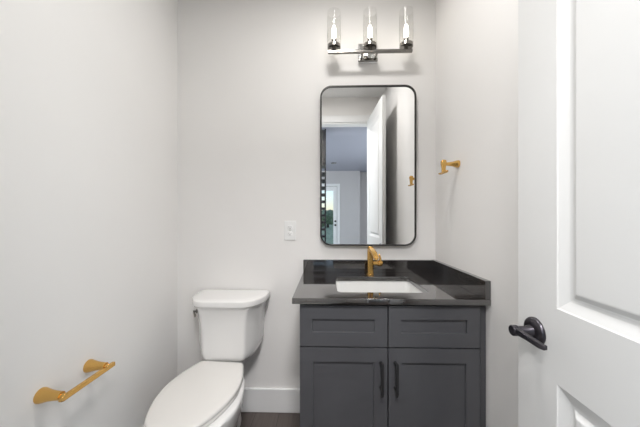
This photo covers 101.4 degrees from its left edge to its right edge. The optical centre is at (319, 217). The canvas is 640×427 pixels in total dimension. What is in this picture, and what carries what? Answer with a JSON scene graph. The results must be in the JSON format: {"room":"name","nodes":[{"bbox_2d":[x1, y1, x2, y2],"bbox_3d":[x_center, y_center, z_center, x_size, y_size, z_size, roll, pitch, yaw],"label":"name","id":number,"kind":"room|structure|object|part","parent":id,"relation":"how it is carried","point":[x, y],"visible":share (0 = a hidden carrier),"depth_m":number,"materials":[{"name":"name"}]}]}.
{"room":"bathroom","nodes":[
{"label":"bathroom","id":0,"kind":"room"},
{"bbox_2d":[0,0,176,426],"bbox_3d":[-0.994,-0.124,0.877,0.100,2.737,1.645,0,0,1],"label":"wall","id":1,"kind":"structure","parent":0,"point":[88,88],"depth_m":1.05,"materials":[{"name":"paint"}]},
{"bbox_2d":[33,359,114,403],"bbox_3d":[-0.898,0.602,0.977,0.087,0.049,0.232,0,0,1],"label":"toilet paper holder","id":2,"kind":"object","parent":1,"relation":"attached to","point":[45,394],"visible":1,"depth_m":0.92,"materials":[{"name":"gold metal"}]},
{"bbox_3d":[-0.901,0.602,0.886,0.086,0.049,0.049,0,0,1],"label":"post","id":3,"kind":"part","parent":2,"relation":"part of","materials":[{"name":"gold metal"}]},
{"bbox_3d":[-0.896,0.602,1.062,0.086,0.049,0.049,0,0,1],"label":"post","id":4,"kind":"part","parent":2,"relation":"part of","materials":[{"name":"gold metal"}]},
{"bbox_2d":[240,412,299,426],"bbox_3d":[-0.046,1.274,-1.847,5.200,0.060,7.245,0,0,1],"label":"floor","id":5,"kind":"structure","parent":0,"point":[249,419],"depth_m":1.61,"materials":[{"name":"brown wood"}]},
{"bbox_2d":[144,290,269,426],"bbox_3d":[-0.547,0.853,1.326,0.444,0.782,0.701,0,0,1],"label":"toilet","id":6,"kind":"object","parent":5,"relation":"on","point":[210,393],"visible":1,"depth_m":1.41,"materials":[{"name":"white ceramic"}]},
{"bbox_3d":[-0.563,0.809,1.222,0.356,0.022,0.492,0,0,1],"label":"seat lid","id":7,"kind":"part","parent":6,"relation":"part of","materials":[{"name":"white plastic"}]},
{"bbox_3d":[-0.563,0.829,1.222,0.352,0.019,0.488,0,0,1],"label":"seat","id":8,"kind":"part","parent":6,"relation":"part of","materials":[{"name":"white plastic"}]},
{"bbox_3d":[-0.548,1.042,1.316,0.370,0.405,0.660,0,0,1],"label":"bowl","id":9,"kind":"part","parent":6,"relation":"part of","materials":[{"name":"white ceramic"}]},
{"bbox_3d":[-0.541,0.486,1.559,0.444,0.048,0.236,0,0,1],"label":"tank lid","id":10,"kind":"part","parent":6,"relation":"part of","materials":[{"name":"white ceramic"}]},
{"bbox_3d":[-0.541,0.663,1.566,0.414,0.305,0.222,0,0,1],"label":"tank","id":11,"kind":"part","parent":6,"relation":"part of","materials":[{"name":"white ceramic"}]},
{"bbox_2d":[300,304,485,426],"bbox_3d":[0.320,0.808,1.369,0.807,0.872,0.556,0,0,1],"label":"vanity cabinet","id":12,"kind":"object","parent":5,"relation":"on","point":[361,365],"visible":0.96,"depth_m":1.13,"materials":[{"name":"grey paint"}]},
{"bbox_3d":[0.102,0.469,1.143,0.377,0.178,0.020,0,0,1],"label":"drawer","id":13,"kind":"part","parent":12,"relation":"part of","materials":[{"name":"grey paint"}]},
{"bbox_3d":[0.102,0.846,1.143,0.377,0.566,0.020,0,0,1],"label":"cabinet door","id":14,"kind":"part","parent":12,"relation":"part of","materials":[{"name":"grey paint"}]},
{"bbox_3d":[0.262,0.683,1.111,0.015,0.140,0.036,0,0,1],"label":"pull handle","id":15,"kind":"part","parent":12,"relation":"part of","materials":[{"name":"black metal"}]},
{"bbox_2d":[292,259,490,305],"bbox_3d":[0.305,0.318,1.387,0.836,0.103,0.559,0,0,1],"label":"countertop","id":16,"kind":"structure","parent":12,"relation":"on","point":[440,283],"depth_m":1.32,"materials":[{"name":"black stone"}]},
{"bbox_2d":[367,246,382,274],"bbox_3d":[0.335,0.260,1.541,0.096,0.169,0.154,0,0,-5],"label":"faucet","id":17,"kind":"object","parent":16,"relation":"on","point":[371,252],"visible":1,"depth_m":1.58,"materials":[{"name":"gold metal"}]},
{"bbox_3d":[0.311,0.211,1.530,0.029,0.060,0.136,0,0,-5],"label":"spout","id":18,"kind":"part","parent":17,"relation":"part of","materials":[{"name":"gold metal"}]},
{"bbox_3d":[0.348,0.280,1.596,0.061,0.035,0.035,0,0,-5],"label":"handle","id":19,"kind":"part","parent":17,"relation":"part of","materials":[{"name":"gold metal"}]},
{"bbox_2d":[336,281,422,292],"bbox_3d":[0.296,0.446,1.364,0.464,0.152,0.358,0,0,1],"label":"sink basin","id":20,"kind":"object","parent":16,"relation":"in","point":[342,286],"visible":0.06,"depth_m":1.52,"materials":[{"name":"ceramic"}]},
{"bbox_3d":[0.323,0.683,1.109,0.015,0.140,0.036,0,0,1],"label":"pull handle","id":21,"kind":"part","parent":12,"relation":"part of","materials":[{"name":"black metal"}]},
{"bbox_3d":[0.489,0.469,1.133,0.388,0.178,0.020,0,0,1],"label":"drawer","id":22,"kind":"part","parent":12,"relation":"part of","materials":[{"name":"grey paint"}]},
{"bbox_3d":[0.489,0.846,1.133,0.388,0.566,0.020,0,0,1],"label":"cabinet door","id":23,"kind":"part","parent":12,"relation":"part of","materials":[{"name":"grey paint"}]},
{"bbox_2d":[177,0,435,388],"bbox_3d":[-0.095,-0.124,1.728,1.856,2.737,0.100,0,0,1],"label":"wall","id":24,"kind":"structure","parent":0,"point":[252,75],"depth_m":1.68,"materials":[{"name":"paint"}]},
{"bbox_2d":[241,388,299,412],"bbox_3d":[-0.492,1.169,1.680,0.835,0.150,0.015,0,0,1],"label":"baseboard","id":25,"kind":"structure","parent":24,"relation":"attached to","point":[270,400],"depth_m":1.67,"materials":[{"name":"white paint"}]},
{"bbox_2d":[284,221,295,239],"bbox_3d":[-0.192,0.084,1.676,0.076,0.124,0.009,0,0,1],"label":"power outlet","id":26,"kind":"object","parent":24,"relation":"attached to","point":[289,226],"visible":1,"depth_m":1.67,"materials":[{"name":"plastic"}]},
{"bbox_2d":[303,259,432,272],"bbox_3d":[0.301,0.306,1.657,0.812,0.077,0.021,0,0,1],"label":"backsplash","id":27,"kind":"structure","parent":24,"relation":"attached to","point":[309,265],"depth_m":1.65,"materials":[{"name":"black stone"}]},
{"bbox_2d":[320,85,416,245],"bbox_3d":[0.301,-0.325,1.651,0.600,1.006,0.031,0,0,1],"label":"wall mirror","id":28,"kind":"object","parent":24,"relation":"attached to","point":[368,162],"visible":1,"depth_m":1.64,"materials":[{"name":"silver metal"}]},
{"bbox_2d":[327,9,413,63],"bbox_3d":[0.299,-1.102,1.595,0.511,0.252,0.146,0,0,1],"label":"vanity light","id":29,"kind":"object","parent":24,"relation":"attached to","point":[367,52],"visible":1,"depth_m":1.56,"materials":[{"name":"silver metal"}]},
{"bbox_2d":[327,13,340,49],"bbox_3d":[0.084,-1.113,1.568,0.082,0.229,0.082,0,0,1],"label":"glass shade","id":30,"kind":"object","parent":29,"relation":"attached to","point":[334,45],"depth_m":1.56,"materials":[{"name":"clear glass"}]},
{"bbox_2d":[363,12,376,48],"bbox_3d":[0.298,-1.113,1.563,0.082,0.229,0.082,0,0,1],"label":"glass shade","id":31,"kind":"object","parent":29,"relation":"attached to","point":[370,44],"depth_m":1.55,"materials":[{"name":"clear glass"}]},
{"bbox_2d":[399,9,413,48],"bbox_3d":[0.513,-1.113,1.558,0.082,0.229,0.082,0,0,1],"label":"glass shade","id":32,"kind":"object","parent":29,"relation":"attached to","point":[406,44],"depth_m":1.55,"materials":[{"name":"clear glass"}]},
{"bbox_2d":[436,0,517,426],"bbox_3d":[0.761,-0.124,0.834,0.100,2.737,1.645,0,0,1],"label":"wall","id":33,"kind":"structure","parent":0,"point":[477,40],"depth_m":1.12,"materials":[{"name":"paint"}]},
{"bbox_2d":[438,160,459,174],"bbox_3d":[0.679,-0.265,1.371,0.090,0.072,0.087,0,0,1],"label":"robe hook","id":34,"kind":"object","parent":33,"relation":"attached to","point":[444,163],"visible":1,"depth_m":1.36,"materials":[{"name":"gold metal"}]},
{"bbox_3d":[0.647,-0.269,1.372,0.026,0.065,0.021,0,0,1],"label":"stem","id":35,"kind":"part","parent":34,"relation":"part of","materials":[{"name":"gold metal"}]},
{"bbox_3d":[0.691,-0.280,1.371,0.066,0.039,0.039,0,0,1],"label":"post","id":36,"kind":"part","parent":34,"relation":"part of","materials":[{"name":"gold metal"}]},
{"bbox_3d":[-0.001,-0.125,-0.027,5.000,2.737,0.115,0,0,1],"label":"wall","id":37,"kind":"structure","parent":0,"visible":0},
{"bbox_2d":[508,0,639,426],"bbox_3d":[0.518,0.023,0.384,0.094,2.418,0.712,0,0,4],"label":"door","id":38,"kind":"structure","parent":37,"relation":"in","point":[577,331],"depth_m":0.56,"materials":[{"name":"paint"}]},
{"bbox_3d":[0.498,0.291,0.632,0.016,0.027,0.113,0,0,4],"label":"lever","id":39,"kind":"part","parent":38,"relation":"part of","materials":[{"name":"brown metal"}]},
{"bbox_3d":[0.529,0.291,0.673,0.047,0.069,0.069,0,0,4],"label":"handle","id":40,"kind":"part","parent":38,"relation":"part of","materials":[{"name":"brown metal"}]}
]}

